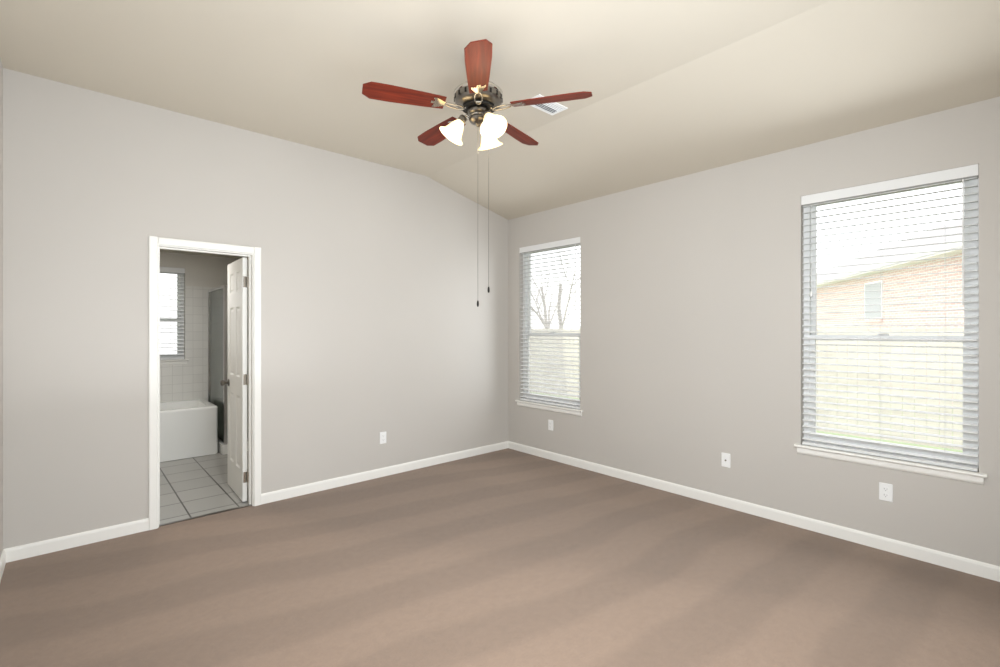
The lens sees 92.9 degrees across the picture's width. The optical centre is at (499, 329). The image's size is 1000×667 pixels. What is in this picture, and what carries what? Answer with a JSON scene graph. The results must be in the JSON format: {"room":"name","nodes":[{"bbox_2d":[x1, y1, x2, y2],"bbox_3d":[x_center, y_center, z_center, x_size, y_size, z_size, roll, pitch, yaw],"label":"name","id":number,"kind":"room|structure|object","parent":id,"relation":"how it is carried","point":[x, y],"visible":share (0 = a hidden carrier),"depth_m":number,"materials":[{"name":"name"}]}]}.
{"room":"empty bedroom","nodes":[
{"label":"empty bedroom","id":0,"kind":"room"},
{"bbox_2d":[0,58,2,556],"bbox_3d":[-2.565,-0.192,2.272,0.140,3.250,7.590,0,0,-42],"label":"wall","id":1,"kind":"structure","parent":0,"point":[1,308],"depth_m":2.85,"materials":[{"name":"paint"}]},
{"bbox_2d":[0,547,11,581],"bbox_3d":[-1.554,1.391,1.265,0.013,0.084,4.460,0,0,-42],"label":"baseboard","id":2,"kind":"structure","parent":1,"relation":"attached to","point":[6,556],"depth_m":2.89,"materials":[{"name":"white wood"}]},
{"bbox_2d":[160,252,247,359],"bbox_3d":[-3.995,-0.042,5.997,2.720,2.950,0.140,0,0,-42],"label":"wall","id":3,"kind":"structure","parent":0,"point":[205,271],"depth_m":6.05,"materials":[{"name":"paint"}]},
{"bbox_2d":[160,272,183,357],"bbox_3d":[-4.269,-0.197,5.791,0.696,1.140,0.070,0,0,-42],"label":"window","id":4,"kind":"structure","parent":3,"relation":"in","point":[177,319],"depth_m":5.98,"materials":[{"name":"white plastic"}]},
{"bbox_2d":[160,267,184,359],"bbox_3d":[-4.221,-0.197,5.738,0.692,1.138,0.069,0,0,-42],"label":"window blind","id":5,"kind":"object","parent":4,"relation":"attached to","point":[171,270],"visible":0.38,"depth_m":5.88,"materials":[{"name":"white plastic"}]},
{"bbox_2d":[160,359,188,364],"bbox_3d":[-4.213,0.407,5.728,0.766,0.068,0.100,0,0,-42],"label":"window sill","id":6,"kind":"structure","parent":3,"relation":"attached to","point":[174,362],"depth_m":5.86,"materials":[{"name":"white"}]},
{"bbox_2d":[160,286,247,435],"bbox_3d":[-3.988,0.443,5.903,2.596,1.980,0.010,0,0,-42],"label":"wall tile","id":7,"kind":"structure","parent":3,"relation":"attached to","point":[187,381],"depth_m":5.99,"materials":[{"name":"white tile"}]},
{"bbox_2d":[160,249,247,258],"bbox_3d":[-3.079,-1.072,4.891,2.600,0.250,2.730,0,0,-42],"label":"ceiling","id":8,"kind":"structure","parent":0,"point":[198,253],"depth_m":5.92,"materials":[{"name":"paint"}]},
{"bbox_2d":[3,68,507,548],"bbox_3d":[-1.517,-0.192,4.380,4.520,3.250,0.120,0,0,-42],"label":"wall","id":9,"kind":"structure","parent":0,"point":[375,320],"depth_m":3.79,"materials":[{"name":"paint"}]},
{"bbox_2d":[12,518,148,560],"bbox_3d":[-2.769,1.391,3.164,0.691,0.084,0.013,0,0,-42],"label":"baseboard","id":10,"kind":"structure","parent":9,"relation":"attached to","point":[29,550],"depth_m":3.14,"materials":[{"name":"white wood"}]},
{"bbox_2d":[148,236,260,529],"bbox_3d":[-2.274,0.382,3.687,0.744,2.102,0.138,0,0,-42],"label":"door frame","id":11,"kind":"structure","parent":9,"relation":"attached to","point":[154,242],"depth_m":3.60,"materials":[{"name":"white wood"}]},
{"bbox_2d":[220,257,247,501],"bbox_3d":[-2.308,0.414,4.169,0.173,2.022,0.628,0,0,-40],"label":"door","id":12,"kind":"structure","parent":9,"relation":"in","point":[236,382],"depth_m":4.07,"materials":[{"name":"white wood"}]},
{"bbox_2d":[380,432,385,443],"bbox_3d":[-1.139,1.057,4.634,0.070,0.114,0.008,0,0,-42],"label":"electrical outlet","id":13,"kind":"object","parent":9,"relation":"attached to","point":[382,437],"visible":1,"depth_m":4.63,"materials":[{"name":"white plastic"}]},
{"bbox_2d":[261,441,507,504],"bbox_3d":[-0.942,1.391,4.808,2.735,0.084,0.013,0,0,-42],"label":"baseboard","id":14,"kind":"structure","parent":9,"relation":"attached to","point":[273,496],"depth_m":4.55,"materials":[{"name":"white wood"}]},
{"bbox_2d":[0,448,999,666],"bbox_3d":[0.053,1.583,2.638,4.520,0.300,4.630,0,0,-42],"label":"floor","id":15,"kind":"structure","parent":0,"point":[507,557],"depth_m":2.63,"materials":[{"name":"brown carpet"}]},
{"bbox_2d":[159,504,251,526],"bbox_3d":[-2.260,1.432,3.671,0.620,0.006,0.030,0,0,-42],"label":"threshold strip","id":16,"kind":"object","parent":15,"relation":"on","point":[204,515],"depth_m":3.65,"materials":[{"name":"wood"}]},
{"bbox_2d":[0,0,999,219],"bbox_3d":[0.113,-1.649,2.645,4.940,0.836,4.880,0,0,-42],"label":"ceiling","id":17,"kind":"structure","parent":0,"point":[678,88],"depth_m":2.85,"materials":[{"name":"paint"}]},
{"bbox_2d":[362,39,591,306],"bbox_3d":[-0.149,-0.869,2.852,1.279,1.476,1.240,0,0,-42],"label":"fan","id":18,"kind":"object","parent":17,"relation":"hanging from","point":[478,97],"visible":1,"depth_m":2.71,"materials":[{"name":"brown wood"}]},
{"bbox_2d":[530,94,567,114],"bbox_3d":[0.330,-1.605,3.398,0.300,0.010,0.150,0,0,-42],"label":"ceiling vent","id":19,"kind":"object","parent":17,"relation":"in","point":[554,108],"visible":0.62,"depth_m":3.43,"materials":[{"name":"white plastic"}]},
{"bbox_2d":[508,96,999,565],"bbox_3d":[1.650,-0.192,4.136,0.140,3.250,4.720,0,0,-42],"label":"wall","id":20,"kind":"structure","parent":0,"point":[691,327],"depth_m":3.77,"materials":[{"name":"paint"}]},
{"bbox_2d":[515,400,582,415],"bbox_3d":[0.542,0.867,5.286,0.100,0.068,0.980,0,0,-42],"label":"window sill","id":21,"kind":"structure","parent":20,"relation":"attached to","point":[561,409],"depth_m":5.22,"materials":[{"name":"white wood"}]},
{"bbox_2d":[548,420,552,430],"bbox_3d":[0.558,1.055,5.239,0.008,0.114,0.070,0,0,-42],"label":"electrical outlet","id":22,"kind":"object","parent":20,"relation":"attached to","point":[550,424],"visible":1,"depth_m":5.24,"materials":[{"name":"white plastic"}]},
{"bbox_2d":[523,244,579,405],"bbox_3d":[0.605,-0.067,5.342,0.070,1.800,0.910,0,0,-42],"label":"window","id":23,"kind":"structure","parent":20,"relation":"in","point":[542,325],"depth_m":5.42,"materials":[{"name":"white plastic"}]},
{"bbox_2d":[520,237,579,408],"bbox_3d":[0.552,-0.067,5.294,0.069,1.798,0.906,0,0,-42],"label":"window blind","id":24,"kind":"object","parent":23,"relation":"attached to","point":[550,245],"visible":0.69,"depth_m":5.28,"materials":[{"name":"white plastic"}]},
{"bbox_2d":[721,452,729,467],"bbox_3d":[1.820,1.055,3.832,0.015,0.114,0.070,0,0,-42],"label":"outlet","id":25,"kind":"object","parent":20,"relation":"attached to","point":[725,459],"visible":1,"depth_m":3.83,"materials":[{"name":"white plastic"}]},
{"bbox_2d":[508,441,999,581],"bbox_3d":[1.586,1.391,4.092,0.013,0.084,4.460,0,0,-42],"label":"baseboard","id":26,"kind":"structure","parent":20,"relation":"attached to","point":[913,551],"depth_m":3.45,"materials":[{"name":"white wood"}]},
{"bbox_2d":[879,482,892,501],"bbox_3d":[2.502,1.055,3.080,0.008,0.114,0.070,0,0,-42],"label":"electrical outlet","id":27,"kind":"object","parent":20,"relation":"attached to","point":[885,491],"visible":1,"depth_m":3.08,"materials":[{"name":"white plastic"}]},
{"bbox_2d":[794,444,986,484],"bbox_3d":[2.496,0.867,3.116,0.100,0.068,0.980,0,0,-42],"label":"window sill","id":28,"kind":"structure","parent":20,"relation":"attached to","point":[932,470],"depth_m":3.03,"materials":[{"name":"white wood"}]},
{"bbox_2d":[804,177,978,469],"bbox_3d":[2.559,-0.067,3.172,0.070,1.800,0.910,0,0,-42],"label":"window","id":29,"kind":"structure","parent":20,"relation":"in","point":[968,267],"depth_m":3.07,"materials":[{"name":"white plastic"}]},
{"bbox_2d":[801,164,978,471],"bbox_3d":[2.506,-0.067,3.124,0.069,1.798,0.906,0,0,-42],"label":"window blind","id":30,"kind":"object","parent":29,"relation":"attached to","point":[939,177],"visible":0.92,"depth_m":3.07,"materials":[{"name":"white plastic"}]},
{"label":"outside","id":31,"kind":"structure","parent":0,"visible":0},
{"bbox_2d":[572,383,962,452],"bbox_3d":[4.018,1.833,10.010,70.000,0.200,70.000,0,0,-42],"label":"lawn","id":32,"kind":"structure","parent":31,"point":[940,448],"depth_m":7.69,"materials":[{"name":"green plant"}]},
{"bbox_2d":[563,272,579,325],"bbox_3d":[2.110,-0.908,15.716,4.346,5.286,3.992,0,0,-42],"label":"tree","id":33,"kind":"object","parent":32,"relation":"on","point":[570,297],"depth_m":16.46,"materials":[{"name":"beige plant"}]},
{"bbox_2d":[563,327,963,449],"bbox_3d":[2.652,0.846,7.511,5.265,1.775,36.114,0,0,-42],"label":"fence","id":34,"kind":"object","parent":32,"relation":"on","point":[907,385],"depth_m":7.41,"materials":[{"name":"brown wood"}]},
{"bbox_2d":[817,219,963,404],"bbox_3d":[16.748,-1.322,14.172,11.900,6.110,20.900,0,0,17],"label":"house","id":35,"kind":"structure","parent":32,"relation":"on","point":[892,279],"depth_m":12.70,"materials":[{"name":"brick"}]},
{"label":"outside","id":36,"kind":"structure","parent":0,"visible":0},
{"bbox_2d":[160,451,248,523],"bbox_3d":[-3.104,1.585,4.902,2.860,0.296,2.960,0,0,-42],"label":"tile","id":37,"kind":"structure","parent":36,"point":[194,486],"depth_m":4.29,"materials":[{"name":"white tile"}]},
{"bbox_2d":[160,399,217,461],"bbox_3d":[-4.098,1.158,5.264,1.554,0.550,0.788,0,0,-42],"label":"bathtub","id":38,"kind":"object","parent":37,"relation":"on","point":[188,428],"visible":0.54,"depth_m":5.32,"materials":[{"name":"white ceramic"}]},
{"bbox_2d":[208,285,247,454],"bbox_3d":[-3.092,0.447,6.084,0.999,1.972,0.918,0,0,-42],"label":"shower enclosure","id":39,"kind":"object","parent":37,"relation":"on","point":[217,339],"visible":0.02,"depth_m":5.69,"materials":[{"name":"grey glass"}]}
]}

